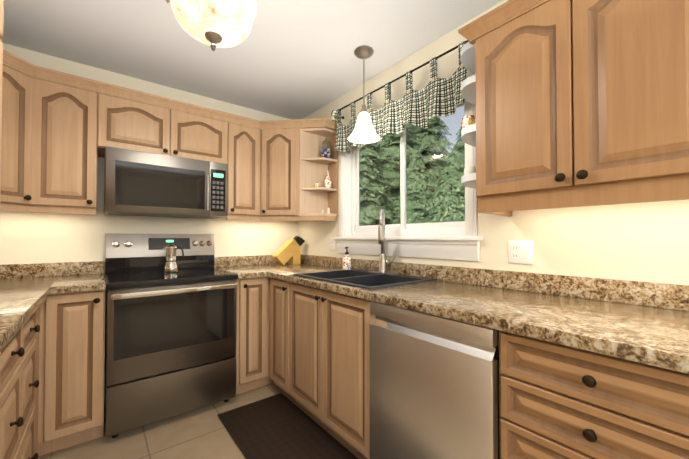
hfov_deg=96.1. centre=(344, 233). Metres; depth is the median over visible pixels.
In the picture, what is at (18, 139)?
upper cabinet
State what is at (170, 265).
moka pot
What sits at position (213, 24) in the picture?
ceiling light
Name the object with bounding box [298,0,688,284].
wall
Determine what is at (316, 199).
corner shelf
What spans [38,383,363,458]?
floor
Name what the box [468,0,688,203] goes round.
upper cabinet
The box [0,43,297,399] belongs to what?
wall
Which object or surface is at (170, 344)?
stove
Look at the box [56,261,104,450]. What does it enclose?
base cabinet
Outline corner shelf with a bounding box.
[296,120,331,219]
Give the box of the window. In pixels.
[334,70,482,260]
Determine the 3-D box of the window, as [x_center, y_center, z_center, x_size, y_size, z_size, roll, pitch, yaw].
[0.389,-0.390,2.273,0.190,1.104,1.336,1,-1,-38]
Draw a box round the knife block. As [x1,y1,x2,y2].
[272,236,304,264]
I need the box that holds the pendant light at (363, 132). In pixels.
[348,45,379,143]
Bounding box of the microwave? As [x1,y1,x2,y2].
[104,146,227,218]
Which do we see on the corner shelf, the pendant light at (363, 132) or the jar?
the jar
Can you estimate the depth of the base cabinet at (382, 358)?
1.18 m
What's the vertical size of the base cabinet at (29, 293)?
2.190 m
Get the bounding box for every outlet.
[330,238,334,250]
[508,240,532,263]
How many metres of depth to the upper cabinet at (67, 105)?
1.93 m
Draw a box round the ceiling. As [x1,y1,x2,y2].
[1,0,502,118]
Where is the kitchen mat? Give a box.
[217,393,357,458]
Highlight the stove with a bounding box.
[104,233,237,437]
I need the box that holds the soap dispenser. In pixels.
[343,247,350,269]
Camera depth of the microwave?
2.20 m
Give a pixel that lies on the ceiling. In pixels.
(293, 59)
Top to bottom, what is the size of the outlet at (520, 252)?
0.116 m
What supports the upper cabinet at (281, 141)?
attached to the wall
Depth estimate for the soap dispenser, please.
2.51 m
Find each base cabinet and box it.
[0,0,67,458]
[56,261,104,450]
[214,256,263,394]
[256,209,688,458]
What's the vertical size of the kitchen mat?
0.013 m
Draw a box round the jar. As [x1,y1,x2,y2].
[321,138,331,158]
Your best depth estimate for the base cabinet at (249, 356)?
2.37 m
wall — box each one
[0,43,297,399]
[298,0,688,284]
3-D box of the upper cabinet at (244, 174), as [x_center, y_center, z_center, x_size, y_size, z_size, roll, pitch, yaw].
[-0.950,-0.565,2.765,0.283,0.823,0.327,1,-1,-38]
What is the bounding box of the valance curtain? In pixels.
[335,41,466,153]
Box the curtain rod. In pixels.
[331,40,468,120]
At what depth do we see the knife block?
3.05 m
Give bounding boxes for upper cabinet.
[0,50,35,207]
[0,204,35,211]
[32,66,99,211]
[100,82,231,167]
[226,114,259,219]
[260,119,303,219]
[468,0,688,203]
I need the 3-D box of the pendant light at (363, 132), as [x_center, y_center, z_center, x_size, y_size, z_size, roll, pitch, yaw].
[0.130,-0.931,2.077,0.220,0.594,0.220,1,-1,-38]
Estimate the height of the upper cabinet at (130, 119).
0.418 m
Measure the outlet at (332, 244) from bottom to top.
0.116 m
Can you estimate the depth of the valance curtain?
2.00 m
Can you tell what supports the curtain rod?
attached to the wall at (645, 241)
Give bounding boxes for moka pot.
[163,242,183,272]
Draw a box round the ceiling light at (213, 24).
[165,0,256,50]
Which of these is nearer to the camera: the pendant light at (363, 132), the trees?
the pendant light at (363, 132)
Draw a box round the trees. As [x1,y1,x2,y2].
[359,116,464,225]

